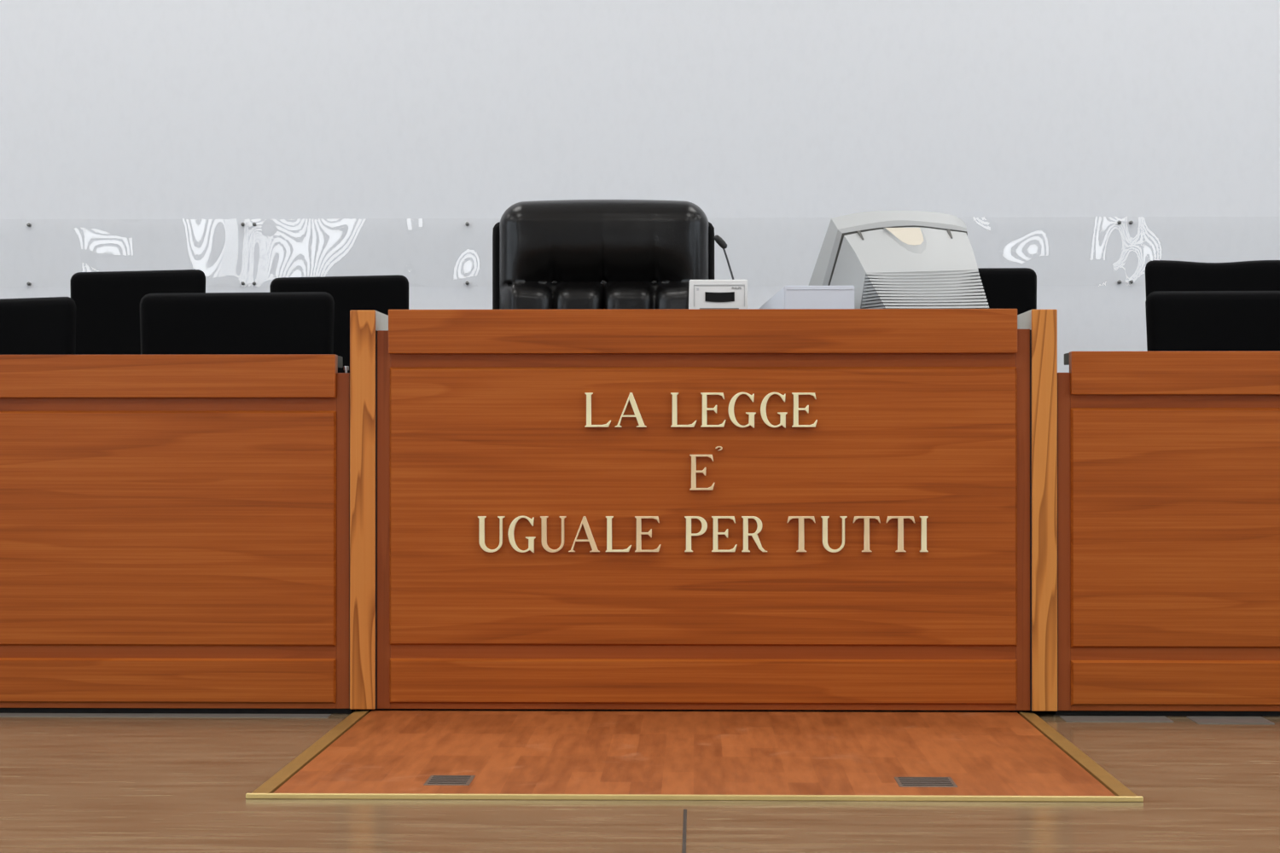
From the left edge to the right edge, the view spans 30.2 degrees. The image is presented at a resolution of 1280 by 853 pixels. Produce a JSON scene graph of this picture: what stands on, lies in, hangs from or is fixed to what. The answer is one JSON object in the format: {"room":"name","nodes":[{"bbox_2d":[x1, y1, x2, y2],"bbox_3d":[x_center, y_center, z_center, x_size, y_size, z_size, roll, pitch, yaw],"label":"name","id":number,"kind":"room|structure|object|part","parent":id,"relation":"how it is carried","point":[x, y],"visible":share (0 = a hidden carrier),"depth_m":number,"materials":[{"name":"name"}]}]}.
{"room":"courtroom","nodes":[
{"label":"courtroom","id":0,"kind":"room"},
{"bbox_2d":[0,0,1279,372],"bbox_3d":[-0.266,-1.987,10.021,18.000,5.600,0.200,0,0,1],"label":"wall","id":1,"kind":"structure","parent":0,"point":[136,135],"depth_m":9.91,"materials":[{"name":"white paint"}]},
{"bbox_2d":[0,219,244,287],"bbox_3d":[-2.567,-0.728,9.958,1.850,0.283,0.018,0,0,1],"label":"wall panel","id":2,"kind":"object","parent":1,"relation":"attached to","point":[28,224],"visible":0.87,"depth_m":9.95,"materials":[{"name":"clear plastic"}]},
{"bbox_2d":[252,218,469,285],"bbox_3d":[-0.722,-0.728,9.915,1.834,0.283,0.018,0,0,1],"label":"wall panel","id":3,"kind":"object","parent":1,"relation":"attached to","point":[467,224],"visible":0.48,"depth_m":9.92,"materials":[{"name":"clear plastic"}]},
{"bbox_2d":[756,217,1121,284],"bbox_3d":[1.106,-0.728,9.872,1.818,0.283,0.018,0,0,1],"label":"wall panel","id":4,"kind":"object","parent":1,"relation":"attached to","point":[1118,222],"visible":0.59,"depth_m":9.88,"materials":[{"name":"clear glass"}]},
{"bbox_2d":[1128,216,1274,285],"bbox_3d":[2.919,-0.728,9.829,1.802,0.283,0.020,0,0,1],"label":"wall panel","id":5,"kind":"object","parent":1,"relation":"attached to","point":[1131,282],"visible":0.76,"depth_m":9.84,"materials":[{"name":"clear plastic"}]},
{"bbox_2d":[0,709,1279,852],"bbox_3d":[-0.454,0.866,1.956,18.000,0.200,15.900,0,0,1],"label":"floor","id":6,"kind":"structure","parent":0,"point":[68,784],"depth_m":4.82,"materials":[{"name":"brown wood"}]},
{"bbox_2d":[0,713,331,717],"bbox_3d":[-1.365,0.791,6.494,1.031,0.002,0.070,0,0,1],"label":"trim","id":7,"kind":"structure","parent":6,"relation":"on","point":[75,715],"depth_m":6.49,"materials":[{"name":"grey metal"}]},
{"bbox_2d":[0,354,353,713],"bbox_3d":[-1.776,0.299,6.811,1.968,0.990,0.582,0,0,1],"label":"bench","id":8,"kind":"object","parent":6,"relation":"on","point":[175,529],"visible":0.94,"depth_m":6.52,"materials":[{"name":"brown wood"}]},
{"bbox_3d":[-1.800,0.765,6.554,1.930,0.023,0.030,0,0,1],"label":"rail","id":9,"kind":"part","parent":8,"relation":"part of","materials":[{"name":"brown wood"}]},
{"bbox_3d":[-1.800,0.620,6.555,1.930,0.070,0.030,0,0,1],"label":"rail","id":10,"kind":"part","parent":8,"relation":"part of","materials":[{"name":"brown wood"}]},
{"bbox_3d":[-1.800,-0.070,6.559,1.930,0.056,0.030,0,0,1],"label":"rail","id":11,"kind":"part","parent":8,"relation":"part of","materials":[{"name":"brown wood"}]},
{"bbox_3d":[-1.800,0.700,6.545,1.930,0.124,0.031,0,0,1],"label":"panel","id":12,"kind":"part","parent":8,"relation":"part of","materials":[{"name":"brown wood"}]},
{"bbox_3d":[-1.800,0.281,6.547,1.930,0.648,0.031,0,0,1],"label":"panel","id":13,"kind":"part","parent":8,"relation":"part of","materials":[{"name":"brown wood"}]},
{"bbox_2d":[681,809,686,852],"bbox_3d":[0.047,0.771,2.920,0.007,0.001,3.850,0,0,1],"label":"trim","id":14,"kind":"structure","parent":6,"relation":"on","point":[684,823],"depth_m":4.57,"materials":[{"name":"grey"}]},
{"bbox_2d":[245,709,1143,802],"bbox_3d":[0.128,0.781,5.737,1.880,0.014,1.545,0,0,1],"label":"platform","id":15,"kind":"object","parent":6,"relation":"on","point":[497,755],"visible":1,"depth_m":5.49,"materials":[{"name":"laminate"}]},
{"bbox_3d":[-0.416,0.775,5.181,0.099,0.005,0.145,0,0,1],"label":"floor plate","id":16,"kind":"part","parent":15,"relation":"part of","materials":[{"name":"metal"}]},
{"bbox_3d":[0.621,0.775,5.155,0.125,0.005,0.144,0,0,1],"label":"floor plate","id":17,"kind":"part","parent":15,"relation":"part of","materials":[{"name":"metal"}]},
{"bbox_2d":[349,308,1058,713],"bbox_3d":[0.178,0.238,6.813,1.939,1.113,0.687,0,0,1],"label":"bench","id":18,"kind":"object","parent":6,"relation":"on","point":[684,509],"visible":1,"depth_m":6.48,"materials":[{"name":"brown wood"}]},
{"bbox_3d":[-0.752,0.139,6.894,0.068,0.912,0.570,0,0,1],"label":"panel","id":19,"kind":"part","parent":18,"relation":"part of","materials":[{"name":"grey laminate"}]},
{"bbox_3d":[0.171,0.764,6.508,1.712,0.023,0.030,0,0,1],"label":"rail","id":20,"kind":"part","parent":18,"relation":"part of","materials":[{"name":"brown wood"}]},
{"bbox_3d":[0.171,0.620,6.509,1.712,0.070,0.030,0,0,1],"label":"rail","id":21,"kind":"part","parent":18,"relation":"part of","materials":[{"name":"brown wood"}]},
{"bbox_3d":[0.171,-0.182,6.514,1.712,0.066,0.030,0,0,1],"label":"rail","id":22,"kind":"part","parent":18,"relation":"part of","materials":[{"name":"brown wood"}]},
{"bbox_3d":[0.171,0.699,6.498,1.719,0.124,0.031,0,0,1],"label":"panel","id":23,"kind":"part","parent":18,"relation":"part of","materials":[{"name":"brown wood"}]},
{"bbox_3d":[0.171,0.219,6.501,1.719,0.764,0.031,0,0,1],"label":"panel","id":24,"kind":"part","parent":18,"relation":"part of","materials":[{"name":"brown wood"}]},
{"bbox_2d":[688,279,747,308],"bbox_3d":[0.224,-0.331,6.851,0.172,0.181,0.144,0,0,1],"label":"desk unit","id":25,"kind":"object","parent":18,"relation":"on","point":[702,293],"visible":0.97,"depth_m":6.80,"materials":[{"name":"white plastic"}]},
{"bbox_2d":[714,235,734,279],"bbox_3d":[0.275,-0.402,6.978,0.114,0.324,0.120,0,0,1],"label":"microphone","id":26,"kind":"object","parent":18,"relation":"on","point":[718,239],"visible":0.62,"depth_m":6.97,"materials":[{"name":"black plastic"}]},
{"bbox_2d":[759,285,854,308],"bbox_3d":[0.477,-0.320,6.812,0.265,0.158,0.201,0,0,1],"label":"box","id":27,"kind":"object","parent":18,"relation":"on","point":[789,297],"visible":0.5,"depth_m":6.71,"materials":[{"name":"grey plastic"}]},
{"bbox_3d":[0.509,-0.389,6.713,0.186,0.002,0.004,0,0,1],"label":"lid","id":28,"kind":"part","parent":27,"relation":"part of","materials":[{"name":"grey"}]},
{"bbox_2d":[808,210,989,308],"bbox_3d":[0.732,-0.443,6.989,0.559,0.406,0.546,0,0,1],"label":"monitor","id":29,"kind":"object","parent":18,"relation":"on","point":[892,259],"visible":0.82,"depth_m":6.89,"materials":[{"name":"beige plastic"}]},
{"bbox_3d":[0.775,-0.557,6.948,0.108,0.060,0.088,0,0,1],"label":"handle","id":30,"kind":"part","parent":29,"relation":"part of","materials":[{"name":"beige plastic"}]},
{"bbox_3d":[0.779,-0.544,6.947,0.122,0.089,0.124,0,0,1],"label":"handle","id":31,"kind":"part","parent":29,"relation":"part of","materials":[{"name":"beige plastic"}]},
{"bbox_2d":[861,269,989,308],"bbox_3d":[0.818,-0.382,6.821,0.378,0.138,0.216,0,0,1],"label":"vent grille","id":32,"kind":"object","parent":29,"relation":"attached to","point":[881,288],"depth_m":6.78,"materials":[{"name":"grey plastic"}]},
{"bbox_3d":[1.112,0.139,6.850,0.068,0.912,0.570,0,0,1],"label":"panel","id":33,"kind":"part","parent":18,"relation":"part of","materials":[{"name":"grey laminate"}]},
{"bbox_2d":[1059,715,1173,722],"bbox_3d":[1.287,0.791,6.408,0.286,0.002,0.119,0,0,1],"label":"trim","id":34,"kind":"structure","parent":6,"relation":"on","point":[1067,718],"depth_m":6.41,"materials":[{"name":"grey metal"}]},
{"bbox_2d":[1053,351,1279,715],"bbox_3d":[2.093,0.295,6.720,1.893,0.997,0.582,0,0,1],"label":"bench","id":35,"kind":"object","parent":6,"relation":"on","point":[1168,462],"visible":0.94,"depth_m":6.46,"materials":[{"name":"brown wood"}]},
{"bbox_3d":[2.104,-0.070,6.468,1.857,0.056,0.030,0,0,1],"label":"rail","id":36,"kind":"part","parent":35,"relation":"part of","materials":[{"name":"brown wood"}]},
{"bbox_3d":[2.104,0.277,6.456,1.857,0.655,0.031,0,0,1],"label":"panel","id":37,"kind":"part","parent":35,"relation":"part of","materials":[{"name":"brown wood"}]},
{"bbox_3d":[2.104,0.764,6.463,1.857,0.023,0.030,0,0,1],"label":"rail","id":38,"kind":"part","parent":35,"relation":"part of","materials":[{"name":"brown wood"}]},
{"bbox_3d":[2.104,0.619,6.464,1.857,0.070,0.030,0,0,1],"label":"rail","id":39,"kind":"part","parent":35,"relation":"part of","materials":[{"name":"brown wood"}]},
{"bbox_3d":[2.104,0.700,6.453,1.857,0.124,0.031,0,0,1],"label":"panel","id":40,"kind":"part","parent":35,"relation":"part of","materials":[{"name":"brown wood"}]},
{"bbox_2d":[1186,716,1274,724],"bbox_3d":[1.589,0.791,6.382,0.202,0.002,0.157,0,0,1],"label":"trim","id":41,"kind":"structure","parent":6,"relation":"on","point":[1200,720],"depth_m":6.37,"materials":[{"name":"grey metal"}]},
{"bbox_3d":[-0.327,0.698,7.391,18.000,0.200,1.530,0,0,1],"label":"floor","id":42,"kind":"structure","parent":0,"visible":0},
{"bbox_2d":[0,296,75,354],"bbox_3d":[-2.055,0.097,7.104,0.602,0.998,0.585,0,0,5],"label":"office chair","id":43,"kind":"object","parent":42,"relation":"on","point":[28,326],"visible":0.23,"depth_m":7.31,"materials":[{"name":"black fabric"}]},
{"bbox_2d":[139,291,334,354],"bbox_3d":[-1.240,0.089,7.083,0.600,1.013,0.585,0,0,-1],"label":"office chair","id":44,"kind":"object","parent":42,"relation":"on","point":[293,322],"visible":0.15,"depth_m":7.31,"materials":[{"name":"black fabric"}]},
{"bbox_2d":[492,199,714,309],"bbox_3d":[-0.120,-0.062,7.193,0.744,1.318,0.675,0,0,1],"label":"chair","id":45,"kind":"object","parent":42,"relation":"on","point":[562,254],"visible":0.41,"depth_m":7.40,"materials":[{"name":"black leather"}]},
{"bbox_2d":[1145,290,1279,351],"bbox_3d":[1.839,0.089,7.011,0.600,1.013,0.585,0,0,1],"label":"office chair","id":46,"kind":"object","parent":42,"relation":"on","point":[1177,321],"visible":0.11,"depth_m":7.24,"materials":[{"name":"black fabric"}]},
{"bbox_3d":[-0.289,0.627,9.031,18.000,0.360,1.750,0,0,1],"label":"floor","id":47,"kind":"structure","parent":0,"visible":0},
{"bbox_2d":[69,269,205,354],"bbox_3d":[-1.870,-0.070,8.569,0.575,1.028,0.585,0,0,4],"label":"chair","id":48,"kind":"object","parent":47,"relation":"on","point":[107,303],"visible":0.18,"depth_m":8.79,"materials":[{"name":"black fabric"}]},
{"bbox_2d":[269,274,408,372],"bbox_3d":[-1.089,-0.060,8.551,0.575,1.008,0.585,0,0,-3],"label":"chair","id":49,"kind":"object","parent":47,"relation":"on","point":[381,293],"visible":0.09,"depth_m":8.78,"materials":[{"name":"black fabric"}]},
{"bbox_2d":[977,267,1036,314],"bbox_3d":[1.215,-0.071,8.497,0.575,1.031,0.585,0,0,-2],"label":"chair","id":50,"kind":"object","parent":47,"relation":"on","point":[1003,288],"visible":0.06,"depth_m":8.72,"materials":[{"name":"black leather"}]},
{"bbox_2d":[1145,260,1279,297],"bbox_3d":[2.114,-0.085,8.476,0.575,1.057,0.585,0,0,1],"label":"chair","id":51,"kind":"object","parent":47,"relation":"on","point":[1160,275],"visible":0.14,"depth_m":8.70,"materials":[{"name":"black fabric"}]}
]}

